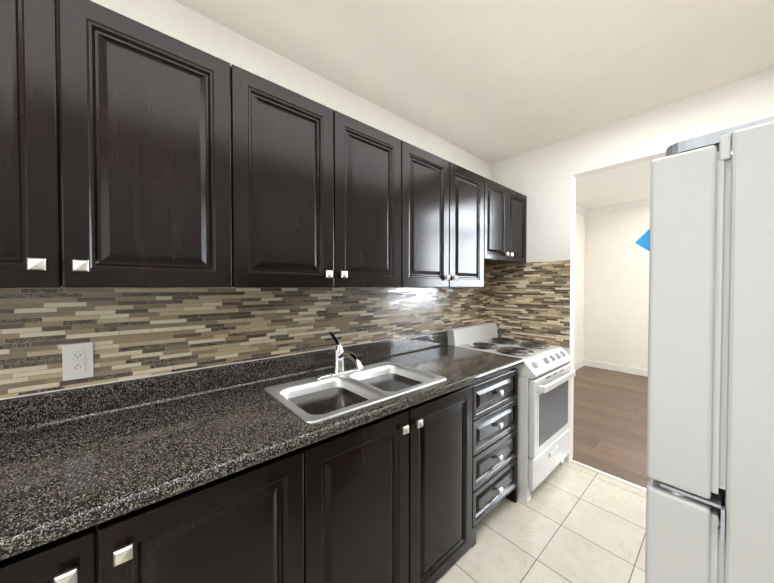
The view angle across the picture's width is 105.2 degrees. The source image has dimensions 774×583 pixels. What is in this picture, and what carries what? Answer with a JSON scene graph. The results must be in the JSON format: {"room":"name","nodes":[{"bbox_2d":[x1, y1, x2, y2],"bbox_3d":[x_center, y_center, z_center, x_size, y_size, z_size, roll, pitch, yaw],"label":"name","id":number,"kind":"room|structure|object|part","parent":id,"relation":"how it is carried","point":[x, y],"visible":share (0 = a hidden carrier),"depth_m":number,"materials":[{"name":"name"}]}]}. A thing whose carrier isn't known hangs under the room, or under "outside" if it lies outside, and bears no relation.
{"room":"kitchen","nodes":[
{"label":"kitchen","id":0,"kind":"room"},
{"bbox_2d":[0,0,491,397],"bbox_3d":[-0.704,0.089,1.418,4.575,2.540,0.100,-1,1,-41],"label":"wall","id":1,"kind":"structure","parent":0,"point":[129,333],"depth_m":1.31,"materials":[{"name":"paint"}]},
{"bbox_2d":[62,342,93,380],"bbox_3d":[-1.072,0.242,1.028,0.075,0.124,0.009,-1,1,-41],"label":"outlet","id":2,"kind":"object","parent":1,"relation":"attached to","point":[77,361],"visible":1,"depth_m":1.02,"materials":[{"name":"white plastic"}]},
{"bbox_2d":[0,0,239,287],"bbox_3d":[-0.964,-0.408,0.896,0.824,0.780,0.331,-1,1,-41],"label":"upper cabinet","id":3,"kind":"object","parent":1,"relation":"attached to","point":[134,154],"depth_m":0.84,"materials":[{"name":"brown wood"}]},
{"bbox_2d":[236,66,403,286],"bbox_3d":[-0.341,-0.416,1.435,0.824,0.780,0.331,-1,1,-41],"label":"upper cabinet","id":4,"kind":"object","parent":1,"relation":"attached to","point":[322,188],"depth_m":1.24,"materials":[{"name":"brown wood"}]},
{"bbox_2d":[404,141,487,286],"bbox_3d":[0.279,-0.425,1.971,0.814,0.780,0.331,-1,1,-41],"label":"upper cabinet","id":5,"kind":"object","parent":1,"relation":"attached to","point":[446,203],"depth_m":1.81,"materials":[{"name":"brown wood"}]},
{"bbox_2d":[488,179,526,264],"bbox_3d":[0.842,-0.535,2.457,0.675,0.575,0.331,-1,1,-41],"label":"upper cabinet","id":6,"kind":"object","parent":1,"relation":"attached to","point":[507,208],"depth_m":2.32,"materials":[{"name":"brown wood"}]},
{"bbox_2d":[175,0,773,163],"bbox_3d":[0.035,-1.208,0.543,4.575,0.080,2.360,-1,1,-41],"label":"ceiling","id":7,"kind":"structure","parent":0,"point":[492,81],"depth_m":1.47,"materials":[{"name":"paint"}]},
{"bbox_2d":[436,461,645,582],"bbox_3d":[0.008,1.412,0.560,4.505,0.080,2.360,-1,1,-41],"label":"floor","id":8,"kind":"structure","parent":0,"point":[569,522],"depth_m":1.64,"materials":[{"name":"tile"}]},
{"bbox_2d":[0,379,311,582],"bbox_3d":[-0.815,0.902,0.862,0.940,0.931,0.609,-1,1,-41],"label":"base cabinet","id":9,"kind":"object","parent":8,"relation":"on","point":[213,484],"depth_m":0.79,"materials":[{"name":"black stone"}]},
{"bbox_2d":[252,351,475,582],"bbox_3d":[-0.104,0.893,1.477,0.940,0.931,0.609,-1,1,-41],"label":"base cabinet","id":10,"kind":"object","parent":8,"relation":"on","point":[393,460],"depth_m":1.26,"materials":[{"name":"brown wood"}]},
{"bbox_2d":[316,332,362,378],"bbox_3d":[-0.214,0.322,1.493,0.256,0.211,0.268,-1,1,-41],"label":"faucet","id":11,"kind":"object","parent":10,"relation":"on","point":[338,372],"depth_m":1.51,"materials":[{"name":"silver metal"}]},
{"bbox_2d":[265,361,445,422],"bbox_3d":[-0.126,0.517,1.394,0.742,0.176,0.455,-1,1,-41],"label":"sink","id":12,"kind":"object","parent":10,"relation":"in","point":[320,398],"depth_m":1.36,"materials":[{"name":"silver metal"}]},
{"bbox_2d":[416,347,523,523],"bbox_3d":[0.445,0.908,1.952,0.509,0.885,0.609,-1,1,-41],"label":"base cabinet","id":13,"kind":"object","parent":8,"relation":"on","point":[496,379],"depth_m":1.73,"materials":[{"name":"brown wood"}]},
{"bbox_2d":[448,323,575,502],"bbox_3d":[0.964,0.822,2.305,0.665,1.047,0.719,-1,1,-41],"label":"stove","id":14,"kind":"object","parent":8,"relation":"on","point":[546,373],"visible":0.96,"depth_m":2.01,"materials":[{"name":"white metal"}]},
{"bbox_3d":[1.156,1.162,2.089,0.653,0.197,0.030,-1,1,-41],"label":"drawer","id":15,"kind":"part","parent":14,"relation":"part of","materials":[{"name":"white metal"}]},
{"bbox_3d":[1.158,0.805,2.080,0.653,0.497,0.038,-1,1,-41],"label":"door","id":16,"kind":"part","parent":14,"relation":"part of","materials":[{"name":"white metal"}]},
{"bbox_3d":[1.169,1.119,2.072,0.150,0.030,0.014,-1,1,-41],"label":"drawer handle","id":17,"kind":"part","parent":14,"relation":"part of","materials":[{"name":"white metal"}]},
{"bbox_3d":[1.185,0.614,2.047,0.565,0.044,0.046,-1,1,-41],"label":"handle","id":18,"kind":"part","parent":14,"relation":"part of","materials":[{"name":"white metal"}]},
{"bbox_2d":[635,116,773,582],"bbox_3d":[0.845,0.585,0.378,0.667,1.580,0.729,-1,1,-41],"label":"fridge","id":19,"kind":"object","parent":8,"relation":"on","point":[706,239],"visible":1,"depth_m":0.37,"materials":[{"name":"metal"}]},
{"bbox_3d":[0.638,0.789,0.621,0.666,1.034,0.062,-1,1,-41],"label":"door","id":20,"kind":"part","parent":19,"relation":"part of","materials":[{"name":"white metal"}]},
{"bbox_2d":[646,145,716,498],"bbox_3d":[0.638,0.037,0.610,0.666,0.447,0.062,-1,1,-41],"label":"door","id":21,"kind":"structure","parent":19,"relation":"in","point":[681,238],"depth_m":0.39,"materials":[{"name":"white metal"}]},
{"bbox_2d":[574,212,584,363],"bbox_3d":[2.203,-0.033,4.169,3.425,2.700,0.100,-1,1,-41],"label":"wall","id":22,"kind":"structure","parent":0,"point":[579,288],"depth_m":5.02,"materials":[{"name":"paint"}]},
{"bbox_2d":[574,359,584,369],"bbox_3d":[2.193,1.263,4.105,3.300,0.110,0.014,-1,1,-41],"label":"baseboard","id":23,"kind":"structure","parent":22,"relation":"attached to","point":[581,363],"depth_m":5.03,"materials":[{"name":"white paint"}]},
{"bbox_2d":[575,202,589,215],"bbox_3d":[2.194,-1.339,4.018,3.240,0.085,0.085,-1,1,-41],"label":"crown molding","id":24,"kind":"structure","parent":22,"relation":"attached to","point":[581,210],"depth_m":4.91,"materials":[{"name":"white paint"}]},
{"bbox_2d":[570,459,645,491],"bbox_3d":[1.749,1.352,2.017,0.035,0.016,0.886,-1,1,-41],"label":"threshold strip","id":25,"kind":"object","parent":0,"point":[609,475],"depth_m":2.16,"materials":[{"name":"metal"}]},
{"bbox_2d":[572,366,649,487],"bbox_3d":[3.361,1.377,2.825,3.460,0.080,3.680,-1,1,-41],"label":"floor","id":26,"kind":"structure","parent":0,"point":[610,422],"depth_m":3.01,"materials":[{"name":"laminate"}]},
{"bbox_2d":[583,206,649,368],"bbox_3d":[4.631,-0.029,3.903,0.100,2.700,3.480,-1,1,-41],"label":"wall","id":27,"kind":"structure","parent":0,"point":[616,290],"depth_m":4.83,"materials":[{"name":"paint"}]},
{"bbox_2d":[585,360,647,376],"bbox_3d":[4.588,1.266,3.885,0.014,0.110,3.480,-1,1,-41],"label":"baseboard","id":28,"kind":"structure","parent":27,"relation":"attached to","point":[615,367],"depth_m":4.83,"materials":[{"name":"white paint"}]},
{"bbox_2d":[586,199,649,215],"bbox_3d":[4.562,-1.336,3.822,0.085,0.085,3.480,-1,1,-41],"label":"crown molding","id":29,"kind":"structure","parent":27,"relation":"attached to","point":[645,203],"depth_m":4.75,"materials":[{"name":"white paint"}]},
{"bbox_2d":[491,69,773,461],"bbox_3d":[1.764,0.080,1.992,0.090,2.540,2.260,-1,1,-41],"label":"wall","id":30,"kind":"structure","parent":0,"point":[651,134],"depth_m":2.34,"materials":[{"name":"paint"}]},
{"bbox_2d":[575,150,731,209],"bbox_3d":[3.374,-1.402,2.794,3.425,0.080,3.680,-1,1,-41],"label":"ceiling","id":31,"kind":"structure","parent":0,"point":[623,184],"depth_m":3.89,"materials":[{"name":"white paint"}]}
]}

